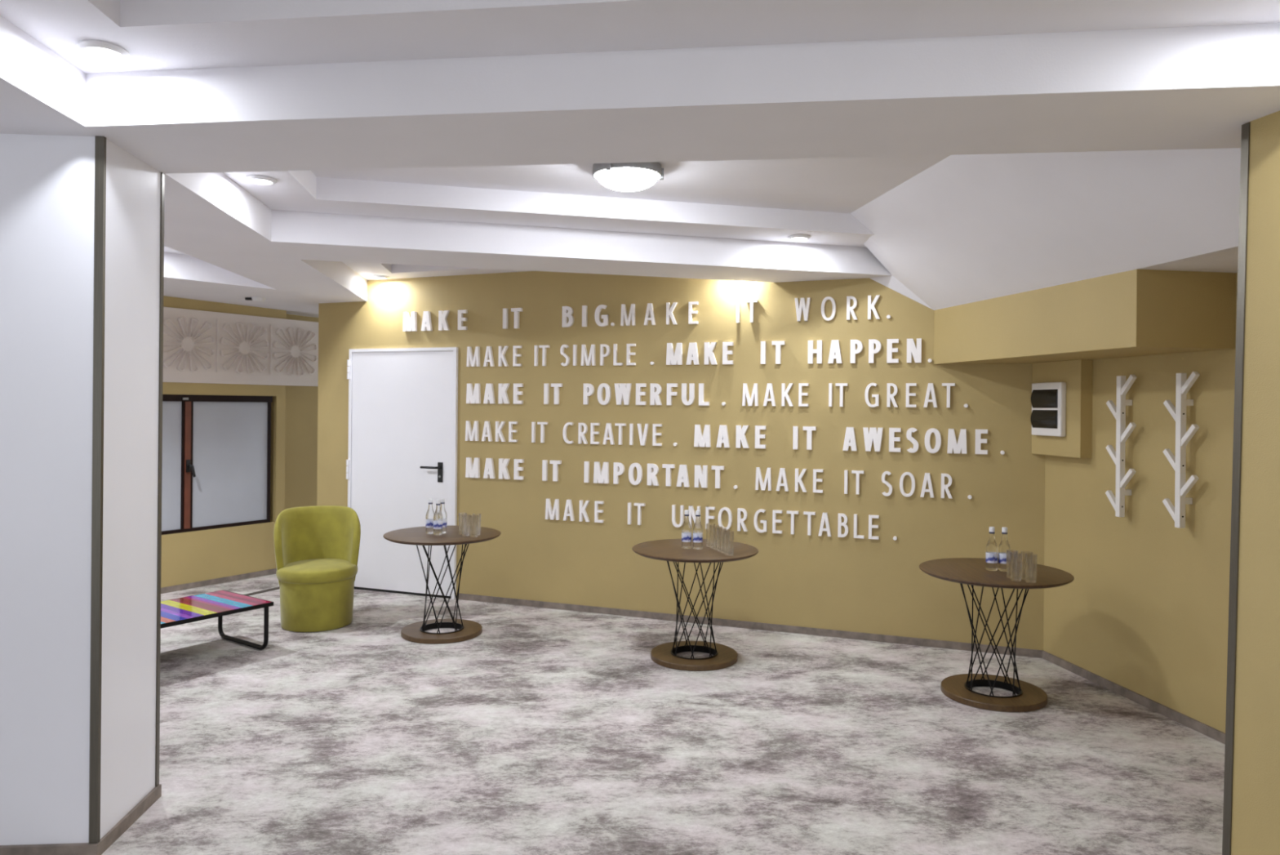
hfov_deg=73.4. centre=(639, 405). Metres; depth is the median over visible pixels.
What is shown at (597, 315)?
letter
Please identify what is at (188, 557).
wall
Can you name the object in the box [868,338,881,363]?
letter
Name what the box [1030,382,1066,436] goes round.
box
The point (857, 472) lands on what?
letter
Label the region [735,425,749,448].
letter
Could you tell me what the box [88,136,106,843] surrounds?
strip
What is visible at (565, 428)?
letter
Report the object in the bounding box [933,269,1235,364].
wall
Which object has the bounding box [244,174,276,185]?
recessed light
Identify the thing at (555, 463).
letter
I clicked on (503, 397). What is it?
letter
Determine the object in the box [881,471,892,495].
letter
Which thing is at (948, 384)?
letter
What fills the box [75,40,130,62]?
recessed light
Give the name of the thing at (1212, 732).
baseboard
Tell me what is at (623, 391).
letter
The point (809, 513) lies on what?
letter
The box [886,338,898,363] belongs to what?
letter
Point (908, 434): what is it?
letter
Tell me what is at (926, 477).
letter
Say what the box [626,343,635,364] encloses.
letter
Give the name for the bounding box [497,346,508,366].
letter
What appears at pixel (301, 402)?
wall
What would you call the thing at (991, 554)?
water bottle
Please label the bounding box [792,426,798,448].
letter
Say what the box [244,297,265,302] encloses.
smoke detector
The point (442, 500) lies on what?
water bottle
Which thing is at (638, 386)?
letter
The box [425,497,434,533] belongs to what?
water bottle
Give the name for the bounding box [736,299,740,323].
letter
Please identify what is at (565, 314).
letter
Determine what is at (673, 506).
letter
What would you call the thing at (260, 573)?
baseboard
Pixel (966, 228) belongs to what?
ceiling
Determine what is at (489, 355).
letter
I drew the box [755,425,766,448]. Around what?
letter
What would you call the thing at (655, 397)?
letter
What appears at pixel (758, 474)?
letter
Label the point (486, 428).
letter
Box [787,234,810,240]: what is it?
recessed light
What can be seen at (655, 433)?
letter
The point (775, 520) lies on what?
letter
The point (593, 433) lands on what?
letter
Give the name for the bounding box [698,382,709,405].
letter
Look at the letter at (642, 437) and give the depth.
6.68 m
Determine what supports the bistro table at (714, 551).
on the floor
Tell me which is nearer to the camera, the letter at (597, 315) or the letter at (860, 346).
the letter at (860, 346)
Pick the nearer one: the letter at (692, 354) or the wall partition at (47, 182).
the wall partition at (47, 182)
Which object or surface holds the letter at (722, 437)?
attached to the wall at (847, 583)
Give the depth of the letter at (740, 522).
6.41 m
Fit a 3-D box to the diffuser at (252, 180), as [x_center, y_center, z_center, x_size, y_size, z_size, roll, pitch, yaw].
[-1.916,-1.145,4.338,0.102,0.002,0.102,1,0,0]
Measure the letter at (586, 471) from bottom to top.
0.168 m
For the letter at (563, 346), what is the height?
0.174 m
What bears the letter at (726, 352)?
attached to the wall at (847, 583)
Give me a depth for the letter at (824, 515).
6.19 m
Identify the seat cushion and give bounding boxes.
[275,558,357,583]
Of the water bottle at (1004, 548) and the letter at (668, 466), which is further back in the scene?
the letter at (668, 466)
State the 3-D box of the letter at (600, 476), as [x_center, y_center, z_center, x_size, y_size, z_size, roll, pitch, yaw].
[-0.306,0.527,6.817,0.126,0.168,0.030,1,0,20]
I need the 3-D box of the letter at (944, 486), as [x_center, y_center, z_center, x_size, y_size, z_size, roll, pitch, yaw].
[2.114,0.549,5.915,0.074,0.168,0.030,1,0,20]
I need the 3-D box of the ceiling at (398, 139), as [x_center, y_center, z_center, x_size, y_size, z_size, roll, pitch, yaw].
[-1.490,-1.177,3.500,12.000,0.572,14.000,1,0,0]
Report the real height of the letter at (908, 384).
0.168 m
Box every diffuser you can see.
[85,47,120,57]
[251,179,271,182]
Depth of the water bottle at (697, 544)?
5.58 m
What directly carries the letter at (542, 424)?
attached to the wall at (847, 583)
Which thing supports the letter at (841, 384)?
attached to the wall at (847, 583)
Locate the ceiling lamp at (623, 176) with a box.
[591,161,663,191]
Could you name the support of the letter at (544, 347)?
attached to the wall at (847, 583)
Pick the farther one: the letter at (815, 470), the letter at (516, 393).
the letter at (516, 393)
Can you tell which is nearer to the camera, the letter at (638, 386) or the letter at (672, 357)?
the letter at (672, 357)
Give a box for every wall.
[160,295,286,587]
[284,314,318,509]
[316,271,1044,649]
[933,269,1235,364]
[1043,272,1237,733]
[1231,111,1279,854]
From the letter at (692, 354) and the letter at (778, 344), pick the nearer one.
the letter at (778, 344)
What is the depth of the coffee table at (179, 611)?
5.64 m
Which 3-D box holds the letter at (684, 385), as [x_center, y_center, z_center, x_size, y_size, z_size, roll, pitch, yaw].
[0.368,-0.090,6.567,0.096,0.168,0.030,1,0,20]
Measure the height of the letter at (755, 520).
0.172 m
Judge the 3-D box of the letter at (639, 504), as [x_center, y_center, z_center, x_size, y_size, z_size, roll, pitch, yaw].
[-0.004,0.842,6.703,0.084,0.168,0.030,1,0,20]
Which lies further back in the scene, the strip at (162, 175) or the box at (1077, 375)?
the box at (1077, 375)
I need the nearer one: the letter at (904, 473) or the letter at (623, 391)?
the letter at (904, 473)
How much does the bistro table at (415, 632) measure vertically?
0.721 m
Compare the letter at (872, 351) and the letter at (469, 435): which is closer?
the letter at (872, 351)
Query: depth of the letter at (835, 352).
6.17 m
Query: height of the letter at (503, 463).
0.168 m
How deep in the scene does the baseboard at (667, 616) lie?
6.35 m
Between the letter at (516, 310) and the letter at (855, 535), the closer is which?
the letter at (855, 535)
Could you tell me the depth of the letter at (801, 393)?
6.25 m
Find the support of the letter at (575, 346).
attached to the wall at (847, 583)
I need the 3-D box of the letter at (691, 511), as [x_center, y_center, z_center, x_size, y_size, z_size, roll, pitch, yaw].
[0.416,0.846,6.547,0.087,0.168,0.030,1,0,20]
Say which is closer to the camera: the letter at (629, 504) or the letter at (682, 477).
the letter at (682, 477)
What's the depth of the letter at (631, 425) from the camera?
6.71 m
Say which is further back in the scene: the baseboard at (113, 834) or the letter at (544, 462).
the letter at (544, 462)
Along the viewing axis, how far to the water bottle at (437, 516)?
6.08 m
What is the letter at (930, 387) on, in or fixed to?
attached to the wall at (847, 583)
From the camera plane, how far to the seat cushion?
6.26 m
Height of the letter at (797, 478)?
0.168 m
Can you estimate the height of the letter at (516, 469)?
0.168 m
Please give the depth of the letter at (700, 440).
6.51 m
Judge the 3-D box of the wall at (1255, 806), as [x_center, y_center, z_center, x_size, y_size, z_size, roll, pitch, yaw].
[3.250,0.314,-0.191,1.298,2.770,6.510,1,0,-12]
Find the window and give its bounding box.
[161,394,272,534]
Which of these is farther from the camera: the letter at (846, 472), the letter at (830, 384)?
the letter at (830, 384)
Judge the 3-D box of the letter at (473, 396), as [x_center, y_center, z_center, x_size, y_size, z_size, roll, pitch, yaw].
[-1.402,-0.106,7.227,0.126,0.168,0.030,1,0,20]
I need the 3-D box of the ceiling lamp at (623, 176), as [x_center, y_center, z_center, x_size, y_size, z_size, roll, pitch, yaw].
[-0.062,-1.190,4.460,0.372,0.130,0.364,1,0,0]
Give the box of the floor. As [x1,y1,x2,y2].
[101,573,1225,854]
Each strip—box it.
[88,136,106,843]
[155,172,164,786]
[244,586,279,595]
[1222,122,1250,854]
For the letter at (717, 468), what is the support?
attached to the wall at (847, 583)
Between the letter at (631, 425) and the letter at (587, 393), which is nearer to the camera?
the letter at (631, 425)
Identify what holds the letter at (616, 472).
attached to the wall at (847, 583)
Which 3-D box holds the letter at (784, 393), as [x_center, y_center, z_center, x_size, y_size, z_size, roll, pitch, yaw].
[1.083,-0.083,6.301,0.083,0.168,0.030,1,0,20]
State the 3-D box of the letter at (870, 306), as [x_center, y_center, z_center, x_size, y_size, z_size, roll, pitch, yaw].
[1.660,-0.700,6.089,0.083,0.168,0.030,1,0,20]
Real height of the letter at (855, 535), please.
0.168 m
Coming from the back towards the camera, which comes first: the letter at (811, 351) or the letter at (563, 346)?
the letter at (563, 346)
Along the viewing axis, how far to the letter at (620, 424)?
6.75 m
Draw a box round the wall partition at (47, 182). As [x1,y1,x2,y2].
[0,133,160,844]
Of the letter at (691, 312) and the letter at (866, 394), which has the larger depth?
the letter at (691, 312)
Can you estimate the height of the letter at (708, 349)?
0.168 m
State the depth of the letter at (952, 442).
5.88 m
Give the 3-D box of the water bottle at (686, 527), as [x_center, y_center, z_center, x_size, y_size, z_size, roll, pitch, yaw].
[0.306,0.806,5.625,0.066,0.250,0.066,1,0,5]
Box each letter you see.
[402,311,417,331]
[421,311,432,331]
[438,310,449,330]
[457,309,467,329]
[465,420,479,440]
[465,457,479,477]
[466,346,479,366]
[466,383,480,403]
[481,421,492,441]
[483,346,494,366]
[483,383,495,403]
[483,457,495,478]
[495,421,505,441]
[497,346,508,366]
[497,383,510,404]
[498,457,510,479]
[502,308,508,328]
[508,421,517,441]
[511,307,522,328]
[512,345,522,366]
[513,383,523,404]
[513,458,524,479]
[531,422,535,442]
[533,345,537,365]
[537,422,548,442]
[538,345,550,365]
[542,459,547,480]
[543,383,549,404]
[545,497,559,519]
[549,459,561,480]
[551,383,562,404]
[560,344,569,366]
[561,306,573,327]
[562,422,573,443]
[563,499,574,520]
[573,344,577,365]
[577,422,587,444]
[578,499,590,521]
[581,344,595,365]
[582,305,587,326]
[582,383,594,404]
[583,461,589,482]
[590,422,599,444]
[593,461,608,483]
[594,304,608,326]
[594,500,604,522]
[597,382,611,404]
[600,343,610,365]
[602,422,614,444]
[613,343,622,365]
[613,462,624,484]
[614,383,631,404]
[614,422,626,444]
[620,303,635,325]
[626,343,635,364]
[627,502,631,524]
[628,462,642,484]
[629,423,633,444]
[634,502,645,524]
[635,383,646,404]
[637,423,648,444]
[644,302,655,324]
[647,462,658,485]
[649,382,662,404]
[652,423,662,445]
[662,463,675,485]
[666,302,677,324]
[666,342,682,364]
[666,382,677,404]
[671,504,684,527]
[676,464,689,486]
[681,382,694,404]
[685,342,699,364]
[688,301,697,324]
[688,505,700,527]
[693,424,711,447]
[694,464,707,487]
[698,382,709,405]
[704,342,717,364]
[705,506,715,528]
[711,465,724,488]
[715,424,729,447]
[718,506,732,530]
[722,342,733,364]
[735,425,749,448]
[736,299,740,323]
[737,507,747,531]
[742,382,758,405]
[746,299,758,322]
[753,508,767,532]
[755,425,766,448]
[755,466,771,490]
[760,341,766,364]
[763,382,775,405]
[771,340,785,364]
[772,509,782,533]
[776,467,788,491]
[781,382,793,406]
[786,510,799,533]
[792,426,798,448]
[794,297,810,321]
[795,468,806,492]
[798,382,808,406]
[802,426,816,449]
[803,511,815,535]
[808,340,822,363]
[813,468,823,493]
[817,511,831,536]
[821,296,835,320]
[827,339,842,363]
[828,382,832,406]
[835,382,848,406]
[837,512,848,537]
[842,426,857,450]
[844,470,848,493]
[846,296,857,319]
[849,339,862,363]
[851,470,864,493]
[853,513,864,538]
[862,426,883,451]
[864,382,879,407]
[867,294,879,319]
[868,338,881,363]
[868,514,879,539]
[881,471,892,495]
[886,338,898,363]
[886,382,897,407]
[888,427,901,452]
[899,471,915,496]
[906,337,921,362]
[906,382,916,407]
[906,427,918,453]
[920,472,933,497]
[923,382,937,407]
[924,427,941,453]
[941,473,952,497]
[942,382,955,407]
[946,428,966,453]
[974,429,987,453]
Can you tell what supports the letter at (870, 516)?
attached to the wall at (847, 583)
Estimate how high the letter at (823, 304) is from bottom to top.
0.172 m
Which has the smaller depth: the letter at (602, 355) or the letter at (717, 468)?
the letter at (717, 468)
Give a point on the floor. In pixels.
(544, 731)
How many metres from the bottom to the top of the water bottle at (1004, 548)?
0.250 m
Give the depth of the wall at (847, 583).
6.46 m
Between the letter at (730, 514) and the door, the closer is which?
the letter at (730, 514)
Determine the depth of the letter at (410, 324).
7.44 m
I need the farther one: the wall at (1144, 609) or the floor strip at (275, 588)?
the floor strip at (275, 588)
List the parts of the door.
lever, handle plate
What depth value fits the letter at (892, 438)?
6.03 m
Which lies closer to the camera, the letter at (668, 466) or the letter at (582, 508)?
the letter at (668, 466)
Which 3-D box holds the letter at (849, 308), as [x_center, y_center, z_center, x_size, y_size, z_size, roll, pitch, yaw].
[1.518,-0.701,6.141,0.074,0.168,0.030,1,0,20]
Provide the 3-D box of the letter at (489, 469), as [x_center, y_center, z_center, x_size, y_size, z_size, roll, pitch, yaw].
[-1.258,0.519,7.171,0.098,0.168,0.030,1,0,20]
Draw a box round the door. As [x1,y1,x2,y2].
[346,346,457,599]
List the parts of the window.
pane, handle, pane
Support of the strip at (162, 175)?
attached to the wall partition at (47, 182)
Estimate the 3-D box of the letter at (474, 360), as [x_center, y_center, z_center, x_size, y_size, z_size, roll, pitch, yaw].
[-1.403,-0.417,7.228,0.117,0.168,0.030,1,0,20]
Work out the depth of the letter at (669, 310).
6.61 m
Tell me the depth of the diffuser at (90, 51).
2.81 m
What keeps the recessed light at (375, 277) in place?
in the ceiling at (398, 139)
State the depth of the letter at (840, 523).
6.15 m
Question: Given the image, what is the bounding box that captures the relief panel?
[162,306,318,386]
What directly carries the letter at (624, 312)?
attached to the wall at (847, 583)
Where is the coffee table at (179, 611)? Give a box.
[160,590,273,648]
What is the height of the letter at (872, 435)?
0.168 m
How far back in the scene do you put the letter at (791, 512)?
6.27 m
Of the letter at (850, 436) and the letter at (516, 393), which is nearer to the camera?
the letter at (850, 436)
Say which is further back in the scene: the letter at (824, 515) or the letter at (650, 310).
the letter at (650, 310)
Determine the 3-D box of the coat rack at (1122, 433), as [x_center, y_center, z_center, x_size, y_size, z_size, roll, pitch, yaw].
[2.781,0.229,4.930,0.080,0.813,0.218,1,0,-9]
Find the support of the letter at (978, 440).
attached to the wall at (847, 583)
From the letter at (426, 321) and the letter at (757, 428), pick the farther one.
the letter at (426, 321)
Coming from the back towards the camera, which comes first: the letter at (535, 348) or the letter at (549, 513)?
the letter at (535, 348)
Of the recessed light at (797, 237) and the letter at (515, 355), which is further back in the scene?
the letter at (515, 355)
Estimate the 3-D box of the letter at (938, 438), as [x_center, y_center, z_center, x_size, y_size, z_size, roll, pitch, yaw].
[2.029,0.239,5.948,0.108,0.172,0.030,1,0,20]
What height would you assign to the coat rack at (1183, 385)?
0.813 m
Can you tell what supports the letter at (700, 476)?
attached to the wall at (847, 583)
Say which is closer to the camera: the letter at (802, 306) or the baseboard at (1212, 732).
the baseboard at (1212, 732)
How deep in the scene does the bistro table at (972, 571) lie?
4.88 m
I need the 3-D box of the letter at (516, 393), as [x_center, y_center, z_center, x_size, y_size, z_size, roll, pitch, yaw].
[-1.003,-0.102,7.079,0.078,0.168,0.030,1,0,20]
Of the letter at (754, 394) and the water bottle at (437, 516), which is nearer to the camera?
the water bottle at (437, 516)
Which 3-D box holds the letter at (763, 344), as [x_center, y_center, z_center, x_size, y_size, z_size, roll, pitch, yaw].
[0.915,-0.396,6.365,0.034,0.168,0.030,1,0,20]
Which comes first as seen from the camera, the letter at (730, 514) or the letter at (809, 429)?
the letter at (809, 429)
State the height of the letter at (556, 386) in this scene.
0.168 m
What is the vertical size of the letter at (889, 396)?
0.168 m
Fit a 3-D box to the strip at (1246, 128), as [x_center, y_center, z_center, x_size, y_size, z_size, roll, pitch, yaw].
[1.998,0.363,2.864,0.081,2.609,0.036,1,0,0]
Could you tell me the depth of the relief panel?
7.92 m
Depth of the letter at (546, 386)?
6.98 m
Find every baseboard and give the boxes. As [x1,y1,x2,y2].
[0,783,161,854]
[160,568,276,593]
[457,592,1043,657]
[1042,649,1225,743]
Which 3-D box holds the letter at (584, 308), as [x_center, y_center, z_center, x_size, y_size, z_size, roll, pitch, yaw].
[-0.442,-0.719,6.872,0.034,0.168,0.030,1,0,20]
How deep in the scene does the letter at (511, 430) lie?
7.09 m
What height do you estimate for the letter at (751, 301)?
0.168 m
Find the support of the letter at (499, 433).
attached to the wall at (847, 583)
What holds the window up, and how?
in the wall at (188, 557)
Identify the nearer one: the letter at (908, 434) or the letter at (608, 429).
the letter at (908, 434)
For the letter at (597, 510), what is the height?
0.168 m
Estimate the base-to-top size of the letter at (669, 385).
0.168 m
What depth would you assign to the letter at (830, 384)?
6.18 m
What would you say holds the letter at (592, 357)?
attached to the wall at (847, 583)
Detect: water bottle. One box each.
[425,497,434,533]
[433,499,442,535]
[440,497,447,533]
[681,509,691,548]
[692,510,702,549]
[985,526,998,570]
[998,526,1010,571]
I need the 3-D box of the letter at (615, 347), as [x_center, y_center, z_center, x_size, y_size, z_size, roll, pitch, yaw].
[-0.171,-0.406,6.770,0.071,0.168,0.030,1,0,20]
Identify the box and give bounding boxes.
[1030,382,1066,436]
[1031,359,1093,457]
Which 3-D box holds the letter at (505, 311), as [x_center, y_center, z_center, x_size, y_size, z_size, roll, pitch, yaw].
[-1.116,-0.725,7.122,0.034,0.168,0.030,1,0,20]
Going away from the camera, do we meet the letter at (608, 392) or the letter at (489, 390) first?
the letter at (608, 392)
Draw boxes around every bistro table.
[382,524,501,644]
[631,538,758,671]
[919,557,1074,711]
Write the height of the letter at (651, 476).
0.168 m
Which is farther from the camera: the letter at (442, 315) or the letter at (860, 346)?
the letter at (442, 315)
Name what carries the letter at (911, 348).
attached to the wall at (847, 583)
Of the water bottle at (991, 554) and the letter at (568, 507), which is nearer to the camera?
the water bottle at (991, 554)
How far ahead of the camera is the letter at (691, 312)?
6.55 m
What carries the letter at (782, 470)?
attached to the wall at (847, 583)
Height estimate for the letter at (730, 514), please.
0.172 m
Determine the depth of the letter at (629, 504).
6.72 m
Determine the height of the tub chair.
0.852 m
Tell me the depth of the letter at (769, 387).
6.33 m
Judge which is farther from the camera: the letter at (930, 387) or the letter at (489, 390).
the letter at (489, 390)
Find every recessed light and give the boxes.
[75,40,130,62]
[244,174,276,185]
[371,275,389,279]
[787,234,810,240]
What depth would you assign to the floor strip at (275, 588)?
7.48 m
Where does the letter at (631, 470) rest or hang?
attached to the wall at (847, 583)
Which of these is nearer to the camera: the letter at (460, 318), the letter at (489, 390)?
the letter at (489, 390)
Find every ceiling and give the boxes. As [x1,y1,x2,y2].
[0,0,1279,317]
[849,147,1240,310]
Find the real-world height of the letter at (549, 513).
0.168 m
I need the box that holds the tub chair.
[273,505,360,631]
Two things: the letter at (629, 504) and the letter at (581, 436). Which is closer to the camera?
the letter at (629, 504)
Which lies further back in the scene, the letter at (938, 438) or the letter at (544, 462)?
the letter at (544, 462)
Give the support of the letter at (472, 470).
attached to the wall at (847, 583)
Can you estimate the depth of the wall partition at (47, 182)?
3.11 m
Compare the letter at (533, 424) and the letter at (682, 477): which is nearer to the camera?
the letter at (682, 477)
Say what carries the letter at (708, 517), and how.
attached to the wall at (847, 583)
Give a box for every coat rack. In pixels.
[1105,374,1137,516]
[1162,371,1199,528]

